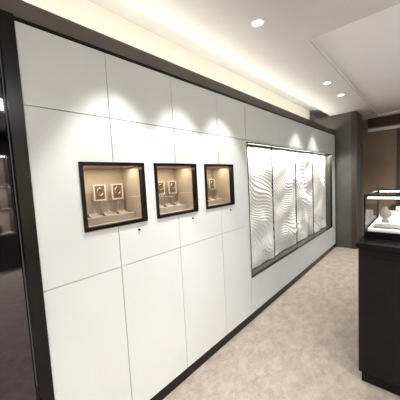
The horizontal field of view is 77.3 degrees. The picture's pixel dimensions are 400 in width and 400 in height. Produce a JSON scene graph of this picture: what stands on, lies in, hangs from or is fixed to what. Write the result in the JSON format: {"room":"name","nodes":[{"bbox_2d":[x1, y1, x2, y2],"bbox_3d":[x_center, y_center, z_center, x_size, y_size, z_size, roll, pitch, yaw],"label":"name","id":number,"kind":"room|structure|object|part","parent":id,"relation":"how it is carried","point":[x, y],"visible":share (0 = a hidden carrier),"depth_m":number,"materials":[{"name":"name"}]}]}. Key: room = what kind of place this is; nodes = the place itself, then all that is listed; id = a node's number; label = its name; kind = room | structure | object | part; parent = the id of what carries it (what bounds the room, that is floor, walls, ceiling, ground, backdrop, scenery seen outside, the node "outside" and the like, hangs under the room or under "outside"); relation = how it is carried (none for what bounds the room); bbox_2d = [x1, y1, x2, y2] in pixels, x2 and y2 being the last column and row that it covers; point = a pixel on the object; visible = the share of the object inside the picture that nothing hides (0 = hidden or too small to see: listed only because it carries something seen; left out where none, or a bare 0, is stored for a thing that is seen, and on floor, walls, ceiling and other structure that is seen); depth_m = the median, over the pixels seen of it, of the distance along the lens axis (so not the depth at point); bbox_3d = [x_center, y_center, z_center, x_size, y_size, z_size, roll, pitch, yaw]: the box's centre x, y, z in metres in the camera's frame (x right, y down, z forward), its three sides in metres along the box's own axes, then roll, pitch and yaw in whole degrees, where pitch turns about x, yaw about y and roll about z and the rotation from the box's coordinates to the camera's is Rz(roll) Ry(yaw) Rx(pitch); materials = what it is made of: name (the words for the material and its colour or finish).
{"room":"shop","nodes":[
{"label":"shop","id":0,"kind":"room"},
{"bbox_2d":[37,246,399,399],"bbox_3d":[2.294,1.391,1.492,6.100,0.050,11.400,1,6,42],"label":"floor","id":1,"kind":"structure","parent":0,"point":[304,345],"depth_m":2.26,"materials":[{"name":"carpet"}]},
{"bbox_2d":[0,66,37,399],"bbox_3d":[-2.052,0.515,-0.048,0.065,2.400,3.497,1,6,42],"label":"glass wall","id":2,"kind":"structure","parent":1,"relation":"on","point":[17,371],"depth_m":1.19,"materials":[{"name":"grey"}]},
{"bbox_2d":[0,9,53,399],"bbox_3d":[-0.823,0.347,1.230,0.042,2.400,0.057,1,6,42],"label":"trim","id":3,"kind":"structure","parent":1,"relation":"on","point":[10,72],"depth_m":1.19,"materials":[{"name":"black"}]},
{"bbox_2d":[356,204,399,395],"bbox_3d":[2.582,0.739,2.312,1.505,1.085,2.600,1,6,42],"label":"counter","id":4,"kind":"object","parent":1,"relation":"on","point":[378,259],"depth_m":1.78,"materials":[{"name":"black wood"}]},
{"bbox_2d":[364,189,399,240],"bbox_3d":[1.932,0.101,1.829,1.125,0.329,0.740,1,6,42],"label":"case","id":5,"kind":"object","parent":4,"relation":"on","point":[386,226],"visible":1,"depth_m":1.93,"materials":[{"name":"black"}]},
{"bbox_2d":[373,223,399,229],"bbox_3d":[1.466,0.205,1.930,0.200,0.014,0.150,1,6,42],"label":"tray","id":6,"kind":"object","parent":5,"relation":"on","point":[389,226],"depth_m":1.92,"materials":[{"name":"grey"}]},
{"bbox_2d":[88,0,399,119],"bbox_3d":[2.250,-1.534,1.157,5.800,0.230,11.400,1,6,42],"label":"ceiling","id":7,"kind":"structure","parent":0,"point":[279,56],"depth_m":2.34,"materials":[{"name":"paint"}]},
{"bbox_2d":[22,0,309,119],"bbox_3d":[-0.596,-1.270,2.198,0.020,0.560,9.100,1,6,42],"label":"cove","id":8,"kind":"object","parent":7,"relation":"attached to","point":[86,13],"visible":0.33,"depth_m":2.35,"materials":[{"name":"white paint"}]},
{"bbox_2d":[0,0,334,134],"bbox_3d":[-0.228,-0.992,1.903,0.050,0.085,9.100,1,6,42],"label":"trim","id":9,"kind":"structure","parent":8,"relation":"attached to","point":[21,9],"depth_m":1.57,"materials":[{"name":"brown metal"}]},
{"bbox_2d":[251,18,264,26],"bbox_3d":[0.452,-1.383,1.956,0.108,0.005,0.108,1,6,42],"label":"recessed light","id":10,"kind":"object","parent":7,"relation":"in","point":[259,22],"visible":1,"depth_m":1.95,"materials":[{"name":"white plastic"}]},
{"bbox_2d":[311,111,362,248],"bbox_3d":[3.050,-0.411,5.589,0.900,2.800,0.590,1,6,42],"label":"pillar","id":11,"kind":"structure","parent":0,"point":[340,123],"depth_m":5.24,"materials":[{"name":"paint"}]},
{"bbox_2d":[351,111,356,248],"bbox_3d":[3.140,-0.376,5.102,0.085,2.800,0.013,1,6,42],"label":"trim","id":12,"kind":"structure","parent":11,"relation":"attached to","point":[353,113],"depth_m":5.09,"materials":[{"name":"brown wood"}]},
{"bbox_2d":[362,119,399,234],"bbox_3d":[5.428,-0.467,4.718,5.800,2.800,0.100,1,6,42],"label":"wall","id":13,"kind":"structure","parent":0,"point":[379,147],"depth_m":5.79,"materials":[{"name":"brown paint"}]},
{"bbox_2d":[368,114,399,127],"bbox_3d":[5.688,-1.746,4.217,4.780,0.200,0.048,1,6,42],"label":"trim","id":14,"kind":"structure","parent":13,"relation":"attached to","point":[390,119],"depth_m":5.59,"materials":[{"name":"brown wood"}]},
{"bbox_2d":[368,125,399,131],"bbox_3d":[5.690,-1.576,4.223,4.780,0.060,0.068,1,6,42],"label":"trim","id":15,"kind":"structure","parent":13,"relation":"attached to","point":[394,126],"depth_m":5.59,"materials":[{"name":"white"}]},
{"bbox_2d":[396,128,399,204],"bbox_3d":[4.410,-0.330,5.556,0.070,2.500,0.038,1,6,42],"label":"trim","id":16,"kind":"structure","parent":13,"relation":"attached to","point":[398,129],"depth_m":5.51,"materials":[{"name":"brown wood"}]},
{"bbox_3d":[1.026,0.092,3.305,0.014,2.380,5.520,1,6,42],"label":"wall","id":17,"kind":"structure","parent":0,"visible":0},
{"bbox_2d":[83,166,141,226],"bbox_3d":[-0.625,-0.036,1.646,0.229,0.375,0.410,1,6,42],"label":"shell","id":18,"kind":"object","parent":17,"relation":"attached to","point":[93,175],"visible":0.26,"depth_m":1.75,"materials":[{"name":"beige fabric"}]},
{"bbox_2d":[88,213,100,217],"bbox_3d":[-0.661,0.097,1.564,0.050,0.022,0.060,1,6,42],"label":"display stand","id":19,"kind":"object","parent":18,"relation":"on","point":[96,214],"visible":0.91,"depth_m":1.56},
{"bbox_2d":[92,183,123,214],"bbox_3d":[-0.625,-0.007,1.720,0.012,0.203,0.215,1,6,42],"label":"display","id":20,"kind":"object","parent":18,"relation":"on","point":[121,184],"depth_m":1.69,"materials":[{"name":"beige"}]},
{"bbox_2d":[94,186,104,199],"bbox_3d":[-0.672,-0.049,1.671,0.005,0.090,0.068,1,6,42],"label":"pad","id":21,"kind":"object","parent":20,"relation":"on","point":[97,197],"visible":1,"depth_m":1.67,"materials":[{"name":"brown"}]},
{"bbox_3d":[-0.670,-0.048,1.669,0.012,0.108,0.086,1,6,42],"label":"frame","id":22,"kind":"part","parent":20,"relation":"part of","materials":[{"name":"beige"}]},
{"bbox_3d":[-0.664,0.053,1.677,0.008,0.094,0.012,1,6,42],"label":"stem","id":23,"kind":"part","parent":20,"relation":"part of","materials":[{"name":"brown"}]},
{"bbox_2d":[113,185,121,197],"bbox_3d":[-0.586,-0.061,1.766,0.005,0.090,0.068,1,6,42],"label":"pad","id":24,"kind":"object","parent":20,"relation":"on","point":[117,190],"visible":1,"depth_m":1.77,"materials":[{"name":"brown"}]},
{"bbox_3d":[-0.584,-0.061,1.764,0.012,0.108,0.086,1,6,42],"label":"frame","id":25,"kind":"part","parent":20,"relation":"part of","materials":[{"name":"beige"}]},
{"bbox_2d":[103,211,114,215],"bbox_3d":[-0.596,0.088,1.636,0.050,0.022,0.060,1,6,42],"label":"display stand","id":26,"kind":"object","parent":18,"relation":"on","point":[111,212],"visible":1,"depth_m":1.63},
{"bbox_2d":[88,212,135,225],"bbox_3d":[-0.627,0.120,1.668,0.178,0.039,0.350,1,6,42],"label":"plinth","id":27,"kind":"object","parent":18,"relation":"attached to","point":[117,217],"visible":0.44,"depth_m":1.60,"materials":[{"name":"brown"}]},
{"bbox_2d":[116,209,127,213],"bbox_3d":[-0.531,0.079,1.708,0.050,0.022,0.060,1,6,42],"label":"display stand","id":28,"kind":"object","parent":18,"relation":"on","point":[117,211],"visible":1,"depth_m":1.70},
{"bbox_2d":[14,21,335,399],"bbox_3d":[1.036,0.054,3.293,0.016,2.301,5.518,1,6,42],"label":"cladding","id":29,"kind":"object","parent":17,"relation":"attached to","point":[128,310],"visible":0.94,"depth_m":1.66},
{"bbox_3d":[-0.707,-0.663,1.336,0.016,0.376,0.436,1,6,42],"label":"cladding panel","id":30,"kind":"part","parent":29,"relation":"part of","materials":[{"name":"white paint"}]},
{"bbox_3d":[-0.673,-0.016,1.388,0.016,0.916,0.436,1,6,42],"label":"cladding panel","id":31,"kind":"part","parent":29,"relation":"part of","materials":[{"name":"white paint"}]},
{"bbox_3d":[-0.622,0.943,1.465,0.016,1.001,0.436,1,6,42],"label":"cladding panel","id":32,"kind":"part","parent":29,"relation":"part of","materials":[{"name":"white paint"}]},
{"bbox_2d":[78,162,147,232],"bbox_3d":[-0.524,-0.035,1.556,0.040,0.395,0.430,1,6,42],"label":"frame","id":33,"kind":"object","parent":29,"relation":"attached to","point":[141,168],"visible":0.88,"depth_m":1.53,"materials":[{"name":"black"}]},
{"bbox_3d":[-0.389,-0.708,1.689,0.016,0.376,0.511,1,6,42],"label":"cladding panel","id":34,"kind":"part","parent":29,"relation":"part of","materials":[{"name":"white paint"}]},
{"bbox_3d":[-0.355,-0.061,1.741,0.016,0.916,0.511,1,6,42],"label":"cladding panel","id":35,"kind":"part","parent":29,"relation":"part of","materials":[{"name":"white paint"}]},
{"bbox_3d":[-0.304,0.897,1.818,0.016,1.001,0.511,1,6,42],"label":"cladding panel","id":36,"kind":"part","parent":29,"relation":"part of","materials":[{"name":"white paint"}]},
{"bbox_2d":[153,163,198,218],"bbox_3d":[-0.180,-0.084,1.939,0.040,0.395,0.435,1,6,42],"label":"frame","id":37,"kind":"object","parent":29,"relation":"attached to","point":[193,166],"visible":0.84,"depth_m":1.95,"materials":[{"name":"black"}]},
{"bbox_3d":[-0.036,-0.758,2.081,0.016,0.376,0.541,1,6,42],"label":"cladding panel","id":38,"kind":"part","parent":29,"relation":"part of","materials":[{"name":"white paint"}]},
{"bbox_3d":[-0.002,-0.111,2.133,0.016,0.916,0.541,1,6,42],"label":"cladding panel","id":39,"kind":"part","parent":29,"relation":"part of","materials":[{"name":"white paint"}]},
{"bbox_3d":[0.049,0.847,2.210,0.016,1.001,0.541,1,6,42],"label":"cladding panel","id":40,"kind":"part","parent":29,"relation":"part of","materials":[{"name":"white paint"}]},
{"bbox_2d":[204,164,234,208],"bbox_3d":[0.180,-0.135,2.338,0.040,0.395,0.435,1,6,42],"label":"frame","id":41,"kind":"object","parent":29,"relation":"attached to","point":[231,170],"visible":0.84,"depth_m":2.37,"materials":[{"name":"black"}]},
{"bbox_3d":[0.307,-0.807,2.462,0.016,0.376,0.481,1,6,42],"label":"cladding panel","id":42,"kind":"part","parent":29,"relation":"part of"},
{"bbox_3d":[0.341,-0.160,2.514,0.016,0.916,0.481,1,6,42],"label":"cladding panel","id":43,"kind":"part","parent":29,"relation":"part of","materials":[{"name":"white paint"}]},
{"bbox_3d":[0.392,0.798,2.591,0.016,1.001,0.481,1,6,42],"label":"cladding panel","id":44,"kind":"part","parent":29,"relation":"part of","materials":[{"name":"white paint"}]},
{"bbox_3d":[1.646,-0.998,3.950,0.016,0.376,3.533,1,6,42],"label":"cladding panel","id":45,"kind":"part","parent":29,"relation":"part of","materials":[{"name":"white paint"}]},
{"bbox_3d":[1.707,0.149,4.042,0.016,1.921,3.533,1,6,42],"label":"cladding panel","id":46,"kind":"part","parent":29,"relation":"part of","materials":[{"name":"white paint"}]},
{"bbox_2d":[157,166,193,213],"bbox_3d":[-0.281,-0.086,2.029,0.229,0.375,0.415,1,6,42],"label":"shell","id":47,"kind":"object","parent":17,"relation":"attached to","point":[182,176],"visible":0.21,"depth_m":2.16,"materials":[{"name":"beige fabric"}]},
{"bbox_2d":[158,181,176,204],"bbox_3d":[-0.279,-0.056,2.104,0.012,0.203,0.216,1,6,42],"label":"display","id":48,"kind":"object","parent":47,"relation":"on","point":[160,181],"depth_m":2.12,"materials":[{"name":"beige"}]},
{"bbox_2d":[158,182,163,193],"bbox_3d":[-0.327,-0.098,2.054,0.005,0.090,0.068,1,6,42],"label":"pad","id":49,"kind":"object","parent":48,"relation":"on","point":[160,186],"visible":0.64,"depth_m":2.05,"materials":[{"name":"brown"}]},
{"bbox_2d":[169,182,174,192],"bbox_3d":[-0.240,-0.110,2.150,0.005,0.090,0.068,1,6,42],"label":"pad","id":50,"kind":"object","parent":48,"relation":"on","point":[170,183],"visible":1,"depth_m":2.15,"materials":[{"name":"brown"}]},
{"bbox_3d":[-0.238,-0.110,2.148,0.012,0.108,0.086,1,6,42],"label":"frame","id":51,"kind":"part","parent":48,"relation":"part of","materials":[{"name":"beige"}]},
{"bbox_2d":[160,204,187,213],"bbox_3d":[-0.282,0.070,2.051,0.178,0.039,0.355,1,6,42],"label":"plinth","id":52,"kind":"object","parent":47,"relation":"attached to","point":[184,206],"visible":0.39,"depth_m":2.00,"materials":[{"name":"brown"}]},
{"bbox_2d":[206,167,229,205],"bbox_3d":[0.079,-0.137,2.429,0.229,0.375,0.415,1,6,42],"label":"shell","id":53,"kind":"object","parent":17,"relation":"attached to","point":[220,174],"visible":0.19,"depth_m":2.57,"materials":[{"name":"beige fabric"}]},
{"bbox_2d":[208,179,214,197],"bbox_3d":[0.080,-0.108,2.503,0.012,0.203,0.216,1,6,42],"label":"display","id":54,"kind":"object","parent":53,"relation":"on","point":[208,179],"depth_m":2.55,"materials":[{"name":"beige"}]},
{"bbox_2d":[208,198,225,204],"bbox_3d":[0.077,0.019,2.450,0.178,0.039,0.355,1,6,42],"label":"plinth","id":55,"kind":"object","parent":53,"relation":"attached to","point":[222,200],"visible":0.38,"depth_m":2.42,"materials":[{"name":"brown"}]},
{"bbox_2d":[150,243,335,399],"bbox_3d":[1.095,1.239,3.391,0.034,0.075,5.520,1,6,42],"label":"baseboard","id":56,"kind":"structure","parent":17,"relation":"attached to","point":[185,374],"depth_m":2.41,"materials":[{"name":"black"}]},
{"bbox_2d":[247,142,332,277],"bbox_3d":[1.517,-0.034,4.036,0.304,1.540,3.310,1,6,42],"label":"decorative wall panel","id":57,"kind":"object","parent":17,"relation":"attached to","point":[290,189],"visible":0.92,"depth_m":3.68,"materials":[{"name":"grey"}]},
{"bbox_3d":[0.719,0.084,3.107,0.056,1.474,0.810,1,6,42],"label":"relief panel","id":58,"kind":"part","parent":57,"relation":"part of","materials":[{"name":"white"}]},
{"bbox_3d":[1.265,0.006,3.714,0.060,1.474,0.810,1,6,42],"label":"relief panel","id":59,"kind":"part","parent":57,"relation":"part of","materials":[{"name":"white"}]},
{"bbox_3d":[1.812,-0.072,4.320,0.060,1.474,0.810,1,6,42],"label":"relief panel","id":60,"kind":"part","parent":57,"relation":"part of","materials":[{"name":"white"}]},
{"bbox_3d":[2.356,-0.150,4.929,0.064,1.474,0.810,1,6,42],"label":"relief panel","id":61,"kind":"part","parent":57,"relation":"part of","materials":[{"name":"white"}]}
]}

